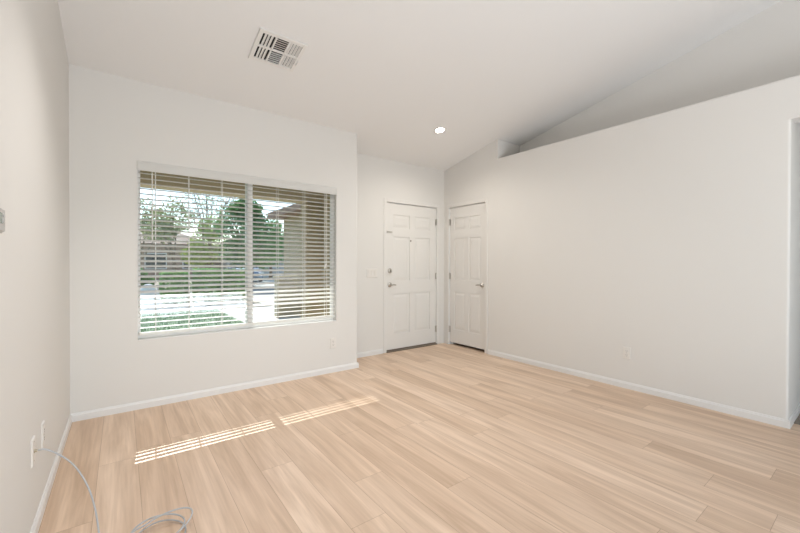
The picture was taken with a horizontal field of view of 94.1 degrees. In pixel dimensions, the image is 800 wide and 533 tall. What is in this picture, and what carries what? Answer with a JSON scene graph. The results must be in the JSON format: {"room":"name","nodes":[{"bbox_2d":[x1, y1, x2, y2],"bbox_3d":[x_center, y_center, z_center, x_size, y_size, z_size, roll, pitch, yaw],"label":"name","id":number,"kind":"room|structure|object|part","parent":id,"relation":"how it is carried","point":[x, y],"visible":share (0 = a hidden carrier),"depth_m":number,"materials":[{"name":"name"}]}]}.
{"room":"living room","nodes":[
{"label":"living room","id":0,"kind":"room"},
{"bbox_2d":[0,0,69,532],"bbox_3d":[-0.809,-0.883,0.432,0.150,4.156,6.874,0,1,-37],"label":"wall","id":1,"kind":"structure","parent":0,"point":[34,65],"depth_m":1.61,"materials":[{"name":"white paint"}]},
{"bbox_2d":[0,208,4,232],"bbox_3d":[-1.243,-0.146,1.152,0.016,0.080,0.124,0,1,-37],"label":"thermostat","id":2,"kind":"object","parent":1,"relation":"attached to","point":[2,212],"visible":1,"depth_m":1.17,"materials":[{"name":"grey plastic"}]},
{"bbox_2d":[30,435,37,467],"bbox_3d":[-1.589,0.802,1.621,0.016,0.117,0.072,0,1,-37],"label":"cable plate","id":3,"kind":"object","parent":1,"relation":"attached to","point":[34,450],"visible":1,"depth_m":1.61,"materials":[{"name":"white plastic"}]},
{"bbox_2d":[38,448,192,532],"bbox_3d":[-1.215,0.991,1.646,0.643,0.384,0.369,0,0,27],"label":"coaxial cable","id":4,"kind":"object","parent":3,"relation":"attached to","point":[62,456],"visible":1,"depth_m":1.66,"materials":[{"name":"grey plastic"}]},
{"bbox_2d":[41,420,44,448],"bbox_3d":[-1.745,0.821,1.822,0.009,0.117,0.072,0,1,-37],"label":"wall outlet","id":5,"kind":"object","parent":1,"relation":"attached to","point":[43,422],"visible":1,"depth_m":1.81,"materials":[{"name":"white plastic"}]},
{"bbox_2d":[30,414,71,532],"bbox_3d":[-0.587,1.166,0.278,0.012,0.062,6.331,0,1,-37],"label":"baseboard","id":6,"kind":"structure","parent":1,"relation":"attached to","point":[39,515],"depth_m":1.95,"materials":[{"name":"white wood"}]},
{"bbox_2d":[69,64,356,413],"bbox_3d":[-1.649,-0.201,3.764,2.494,2.740,0.543,0,1,-37],"label":"wall","id":7,"kind":"structure","parent":0,"point":[116,123],"depth_m":3.14,"materials":[{"name":"white paint"}]},
{"bbox_2d":[71,362,357,421],"bbox_3d":[-1.486,1.140,3.551,2.494,0.062,0.012,0,1,-37],"label":"baseboard","id":8,"kind":"structure","parent":7,"relation":"attached to","point":[90,414],"depth_m":3.32,"materials":[{"name":"white wood"}]},
{"bbox_2d":[137,170,335,340],"bbox_3d":[-1.464,-0.128,3.639,1.804,1.471,0.118,0,1,-37],"label":"window","id":9,"kind":"structure","parent":7,"relation":"in","point":[259,326],"depth_m":3.64,"materials":[{"name":"white plastic"}]},
{"bbox_3d":[-1.823,-0.134,3.398,0.916,1.434,0.022,0,1,-37],"label":"sash","id":10,"kind":"part","parent":9,"relation":"part of","materials":[{"name":"white plastic"}]},
{"bbox_2d":[137,161,336,335],"bbox_3d":[-1.445,-0.148,3.614,1.810,1.439,0.079,0,1,-37],"label":"window blind","id":11,"kind":"object","parent":9,"relation":"attached to","point":[141,165],"visible":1,"depth_m":3.49,"materials":[{"name":"white plastic"}]},
{"bbox_3d":[-2.074,-0.129,3.160,0.004,1.366,0.054,0,1,-37],"label":"ladder cord","id":12,"kind":"part","parent":11,"relation":"part of","materials":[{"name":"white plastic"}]},
{"bbox_3d":[-1.875,-0.129,3.308,0.004,1.366,0.054,0,1,-37],"label":"ladder cord","id":13,"kind":"part","parent":11,"relation":"part of","materials":[{"name":"white fabric"}]},
{"bbox_3d":[-1.659,-0.130,3.470,0.004,1.366,0.054,0,1,-37],"label":"ladder cord","id":14,"kind":"part","parent":11,"relation":"part of","materials":[{"name":"white fabric"}]},
{"bbox_3d":[-1.454,0.558,3.629,1.784,0.028,0.050,0,1,-37],"label":"rail","id":15,"kind":"part","parent":11,"relation":"part of","materials":[{"name":"white plastic"}]},
{"bbox_3d":[-1.460,-0.130,3.619,0.004,1.366,0.054,0,1,-37],"label":"ladder cord","id":16,"kind":"part","parent":11,"relation":"part of","materials":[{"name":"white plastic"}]},
{"bbox_3d":[-1.245,-0.131,3.780,0.004,1.366,0.054,0,1,-37],"label":"ladder cord","id":17,"kind":"part","parent":11,"relation":"part of","materials":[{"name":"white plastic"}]},
{"bbox_3d":[-0.819,-0.132,4.098,0.004,1.366,0.054,0,1,-37],"label":"ladder cord","id":18,"kind":"part","parent":11,"relation":"part of","materials":[{"name":"white fabric"}]},
{"bbox_3d":[-1.451,0.605,3.625,1.802,0.006,0.070,0,1,-37],"label":"sill","id":19,"kind":"part","parent":9,"relation":"part of","materials":[{"name":"white paint"}]},
{"bbox_3d":[-1.149,-0.136,3.933,0.923,1.434,0.022,0,1,-37],"label":"sash","id":20,"kind":"part","parent":9,"relation":"part of","materials":[{"name":"white plastic"}]},
{"bbox_2d":[330,337,335,348],"bbox_3d":[-0.737,0.845,4.110,0.072,0.117,0.009,0,1,-37],"label":"wall outlet","id":21,"kind":"object","parent":7,"relation":"attached to","point":[332,340],"visible":1,"depth_m":4.10,"materials":[{"name":"white plastic"}]},
{"bbox_2d":[268,203,300,218],"bbox_3d":[0.782,-1.759,10.732,6.680,0.530,7.726,0,1,-37],"label":"roof","id":22,"kind":"structure","parent":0,"point":[293,205],"depth_m":10.72,"materials":[{"name":"tile"}]},
{"bbox_2d":[284,214,300,275],"bbox_3d":[0.890,-0.188,10.578,5.900,2.870,7.326,0,1,-37],"label":"wall","id":23,"kind":"structure","parent":0,"point":[289,218],"depth_m":11.13,"materials":[{"name":"beige paint"}]},
{"bbox_2d":[140,170,323,203],"bbox_3d":[-2.926,-1.058,3.990,8.100,0.355,0.230,0,1,-37],"label":"trim","id":24,"kind":"structure","parent":23,"relation":"attached to","point":[141,175],"depth_m":4.48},
{"bbox_2d":[301,202,323,317],"bbox_3d":[-1.136,0.197,5.341,0.520,2.165,0.230,0,1,-37],"label":"wall pillar","id":25,"kind":"structure","parent":0,"point":[306,203],"depth_m":5.17,"materials":[{"name":"beige paint"}]},
{"bbox_2d":[325,194,329,314],"bbox_3d":[-3.107,0.034,2.524,6.056,2.520,0.405,0,1,-41],"label":"wall","id":26,"kind":"structure","parent":0,"point":[328,197],"depth_m":4.54,"materials":[{"name":"beige paint"}]},
{"bbox_2d":[357,153,443,352],"bbox_3d":[0.760,-0.166,5.812,3.818,2.653,0.150,0,1,-37],"label":"wall","id":27,"kind":"structure","parent":0,"point":[377,178],"depth_m":4.93,"materials":[{"name":"white paint"}]},
{"bbox_2d":[357,349,382,357],"bbox_3d":[-0.476,1.134,4.798,0.618,0.062,0.012,0,1,-37],"label":"baseboard","id":28,"kind":"structure","parent":27,"relation":"attached to","point":[379,351],"depth_m":4.86,"materials":[{"name":"white wood"}]},
{"bbox_2d":[367,269,376,277],"bbox_3d":[-0.363,0.086,4.872,0.165,0.115,0.011,0,1,-37],"label":"light switch","id":29,"kind":"object","parent":27,"relation":"attached to","point":[371,273],"visible":1,"depth_m":4.87,"materials":[{"name":"white plastic"}]},
{"bbox_2d":[384,197,439,352],"bbox_3d":[0.153,0.118,5.329,1.006,2.088,0.190,0,1,-37],"label":"door","id":30,"kind":"structure","parent":27,"relation":"in","point":[411,228],"depth_m":5.29,"materials":[{"name":"white paint"}]},
{"bbox_2d":[38,343,799,532],"bbox_3d":[1.817,1.244,2.323,6.612,0.128,7.024,0,1,-37],"label":"floor","id":31,"kind":"structure","parent":0,"point":[443,437],"depth_m":2.28,"materials":[{"name":"brown wood"}]},
{"bbox_2d":[58,0,781,170],"bbox_3d":[1.826,-2.266,2.298,6.612,1.770,7.024,0,1,-37],"label":"ceiling","id":32,"kind":"structure","parent":0,"point":[387,73],"depth_m":3.16,"materials":[{"name":"white paint"}]},
{"bbox_2d":[248,27,307,71],"bbox_3d":[-0.958,-1.685,2.919,0.360,0.086,0.324,0,1,-37],"label":"ceiling vent","id":33,"kind":"object","parent":32,"relation":"in","point":[269,47],"visible":1,"depth_m":2.91,"materials":[{"name":"grey metal"}]},
{"bbox_2d":[434,126,446,133],"bbox_3d":[0.476,-1.619,4.429,0.155,0.040,0.152,0,0,-31],"label":"recessed light","id":34,"kind":"object","parent":32,"relation":"in","point":[438,130],"visible":1,"depth_m":4.42,"materials":[{"name":"white"}]},
{"bbox_2d":[444,75,799,419],"bbox_3d":[2.741,-0.253,3.001,0.150,2.876,6.724,0,1,-37],"label":"wall","id":35,"kind":"structure","parent":0,"point":[666,237],"depth_m":3.39,"materials":[{"name":"white paint"}]},
{"bbox_2d":[446,198,487,353],"bbox_3d":[0.978,0.121,5.316,0.190,2.088,0.782,0,1,-37],"label":"door","id":36,"kind":"structure","parent":35,"relation":"in","point":[467,221],"depth_m":5.28,"materials":[{"name":"white paint"}]},
{"bbox_2d":[623,346,630,359],"bbox_3d":[2.194,0.838,3.603,0.009,0.117,0.072,0,1,-37],"label":"wall outlet","id":37,"kind":"object","parent":35,"relation":"attached to","point":[626,350],"visible":1,"depth_m":3.60,"materials":[{"name":"white plastic"}]},
{"bbox_2d":[487,349,787,428],"bbox_3d":[2.008,1.147,3.851,0.012,0.062,2.796,0,1,-37],"label":"baseboard","id":38,"kind":"structure","parent":35,"relation":"attached to","point":[764,418],"depth_m":3.38,"materials":[{"name":"white wood"}]},
{"bbox_2d":[505,0,799,156],"bbox_3d":[3.247,-2.116,2.813,0.444,1.702,5.844,0,1,-37],"label":"wall","id":39,"kind":"structure","parent":0,"point":[764,48],"depth_m":3.47,"materials":[{"name":"white paint"}]},
{"bbox_2d":[792,122,799,413],"bbox_3d":[3.711,-0.040,3.443,1.932,2.450,0.120,0,1,-37],"label":"wall","id":40,"kind":"structure","parent":0,"point":[796,230],"depth_m":2.91,"materials":[{"name":"white paint"}]},
{"bbox_2d":[788,404,799,428],"bbox_3d":[3.682,1.155,3.350,2.094,0.062,0.012,0,1,-37],"label":"baseboard","id":41,"kind":"structure","parent":40,"relation":"attached to","point":[793,417],"depth_m":2.83,"materials":[{"name":"white"}]},
{"label":"outside","id":42,"kind":"structure","parent":0,"visible":0},
{"bbox_2d":[253,297,273,305],"bbox_3d":[-2.807,1.247,14.897,5.850,0.080,4.000,0,1,-37],"label":"driveway","id":43,"kind":"structure","parent":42,"point":[261,298],"depth_m":13.66,"materials":[{"name":"concrete"}]},
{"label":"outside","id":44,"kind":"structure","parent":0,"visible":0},
{"bbox_2d":[228,277,273,286],"bbox_3d":[-9.391,1.134,28.579,6.800,0.080,15.000,0,1,-37],"label":"driveway","id":45,"kind":"structure","parent":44,"point":[258,285],"depth_m":23.45,"materials":[{"name":"concrete"}]},
{"bbox_2d":[227,263,263,281],"bbox_3d":[-11.616,0.359,27.794,1.780,1.470,4.480,0,1,-37],"label":"parked car","id":46,"kind":"object","parent":45,"relation":"on","point":[255,272],"visible":0.13,"depth_m":26.67,"materials":[{"name":"blue paint"}]},
{"bbox_2d":[257,226,283,277],"bbox_3d":[-10.737,-1.314,31.178,4.436,4.798,2.506,0,1,-40],"label":"shade tree","id":47,"kind":"object","parent":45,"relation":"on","point":[270,272],"visible":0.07,"depth_m":31.14,"materials":[{"name":"green plant"}]},
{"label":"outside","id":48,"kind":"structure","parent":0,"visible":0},
{"bbox_2d":[141,277,266,309],"bbox_3d":[-25.220,0.910,58.746,150.000,0.080,115.726,0,1,-37],"label":"ground","id":49,"kind":"structure","parent":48,"point":[157,283],"depth_m":12.25,"materials":[{"name":"grey concrete"}]},
{"bbox_2d":[140,267,154,285],"bbox_3d":[-8.434,0.623,12.054,0.906,1.394,0.890,0,1,-37],"label":"clipped shrub","id":50,"kind":"object","parent":49,"relation":"on","point":[141,273],"visible":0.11,"depth_m":12.00,"materials":[{"name":"green plant"}]},
{"bbox_2d":[141,284,163,310],"bbox_3d":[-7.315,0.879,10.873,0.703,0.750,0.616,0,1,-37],"label":"parked car","id":51,"kind":"object","parent":49,"relation":"on","point":[142,289],"visible":0.41,"depth_m":10.68,"materials":[{"name":"white metal"}]},
{"bbox_2d":[140,197,179,263],"bbox_3d":[-17.353,-1.763,24.539,5.357,5.764,2.376,0,1,-37],"label":"tree","id":52,"kind":"object","parent":49,"relation":"on","point":[150,202],"visible":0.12,"depth_m":24.67,"materials":[{"name":"green plant"}]},
{"bbox_2d":[140,198,198,284],"bbox_3d":[-13.698,-1.473,22.224,3.003,5.228,2.107,0,1,-37],"label":"tree","id":53,"kind":"object","parent":49,"relation":"on","point":[168,204],"visible":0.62,"depth_m":22.00,"materials":[{"name":"green plant"}]},
{"bbox_2d":[159,272,190,304],"bbox_3d":[-7.288,0.673,12.043,0.917,1.145,0.905,0,1,-37],"label":"clipped shrub","id":54,"kind":"object","parent":49,"relation":"on","point":[160,273],"visible":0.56,"depth_m":11.74,"materials":[{"name":"green plant"}]},
{"bbox_2d":[140,228,212,278],"bbox_3d":[-25.141,-1.227,33.010,14.300,4.500,10.000,0,1,-37],"label":"house","id":55,"kind":"structure","parent":49,"relation":"on","point":[179,234],"depth_m":31.30,"materials":[{"name":"tile"}]},
{"bbox_3d":[-20.286,-0.451,30.948,1.400,1.200,0.020,0,1,-37],"label":"pane","id":56,"kind":"part","parent":55,"relation":"part of","materials":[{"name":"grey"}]},
{"bbox_2d":[194,296,204,306],"bbox_3d":[-6.242,1.042,11.580,0.303,0.420,0.302,0,1,-37],"label":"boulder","id":57,"kind":"object","parent":49,"relation":"on","point":[196,296],"visible":0.33,"depth_m":11.49,"materials":[{"name":"white stone"}]},
{"bbox_2d":[179,215,226,278],"bbox_3d":[-12.233,-1.067,23.365,2.814,4.420,1.874,0,1,-37],"label":"tree","id":58,"kind":"object","parent":49,"relation":"on","point":[214,217],"visible":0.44,"depth_m":23.15,"materials":[{"name":"green plant"}]},
{"bbox_2d":[168,192,237,268],"bbox_3d":[-14.132,-3.112,28.128,5.890,8.408,3.705,0,1,-37],"label":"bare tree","id":59,"kind":"object","parent":49,"relation":"on","point":[192,195],"visible":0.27,"depth_m":27.82,"materials":[{"name":"green plant"}]},
{"bbox_2d":[191,268,220,302],"bbox_3d":[-6.615,0.637,12.791,0.952,1.212,0.890,0,1,-37],"label":"clipped shrub","id":60,"kind":"object","parent":49,"relation":"on","point":[194,273],"visible":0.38,"depth_m":12.56,"materials":[{"name":"green plant"}]},
{"bbox_2d":[223,268,244,300],"bbox_3d":[-5.984,0.644,13.507,0.876,1.185,0.919,0,1,-37],"label":"clipped shrub","id":61,"kind":"object","parent":49,"relation":"on","point":[240,272],"visible":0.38,"depth_m":13.23,"materials":[{"name":"green plant"}]},
{"bbox_2d":[212,199,283,280],"bbox_3d":[-8.661,-1.490,21.768,3.428,5.292,3.772,0,0,4],"label":"shade tree","id":62,"kind":"object","parent":49,"relation":"on","point":[239,200],"visible":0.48,"depth_m":21.09,"materials":[{"name":"green plant"}]},
{"bbox_2d":[212,237,283,276],"bbox_3d":[-13.212,-1.202,40.687,13.400,4.400,10.000,0,1,-37],"label":"house","id":63,"kind":"structure","parent":49,"relation":"on","point":[214,263],"depth_m":35.92,"materials":[{"name":"tile"}]},
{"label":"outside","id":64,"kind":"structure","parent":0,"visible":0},
{"bbox_2d":[141,309,243,331],"bbox_3d":[-6.917,1.300,6.077,8.200,0.080,5.800,0,1,-37],"label":"lawn","id":65,"kind":"structure","parent":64,"point":[176,313],"depth_m":8.61,"materials":[{"name":"green plant"}]},
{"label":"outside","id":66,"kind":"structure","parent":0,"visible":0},
{"bbox_2d":[144,303,264,310],"bbox_3d":[-17.851,1.302,1.954,33.750,0.080,0.700,0,1,-37],"label":"sidewalk","id":67,"kind":"structure","parent":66,"point":[260,303],"depth_m":11.13,"materials":[{"name":"concrete"}]},
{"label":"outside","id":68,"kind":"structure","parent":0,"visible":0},
{"bbox_2d":[166,288,273,298],"bbox_3d":[-2.960,1.226,20.653,140.000,0.080,5.400,0,1,-37],"label":"street","id":69,"kind":"structure","parent":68,"point":[269,289],"depth_m":16.66,"materials":[{"name":"grey asphalt"}]},
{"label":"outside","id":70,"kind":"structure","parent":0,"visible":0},
{"bbox_2d":[219,306,300,322],"bbox_3d":[-2.783,1.289,8.982,1.900,0.080,5.500,0,1,-37],"label":"walkway","id":71,"kind":"structure","parent":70,"point":[236,309],"depth_m":9.64,"materials":[{"name":"concrete"}]},
{"bbox_2d":[273,276,300,317],"bbox_3d":[-2.615,0.742,9.415,1.110,1.010,0.260,0,1,-37],"label":"wall","id":72,"kind":"structure","parent":71,"relation":"on","point":[284,280],"depth_m":9.18,"materials":[{"name":"beige paint"}]}
]}

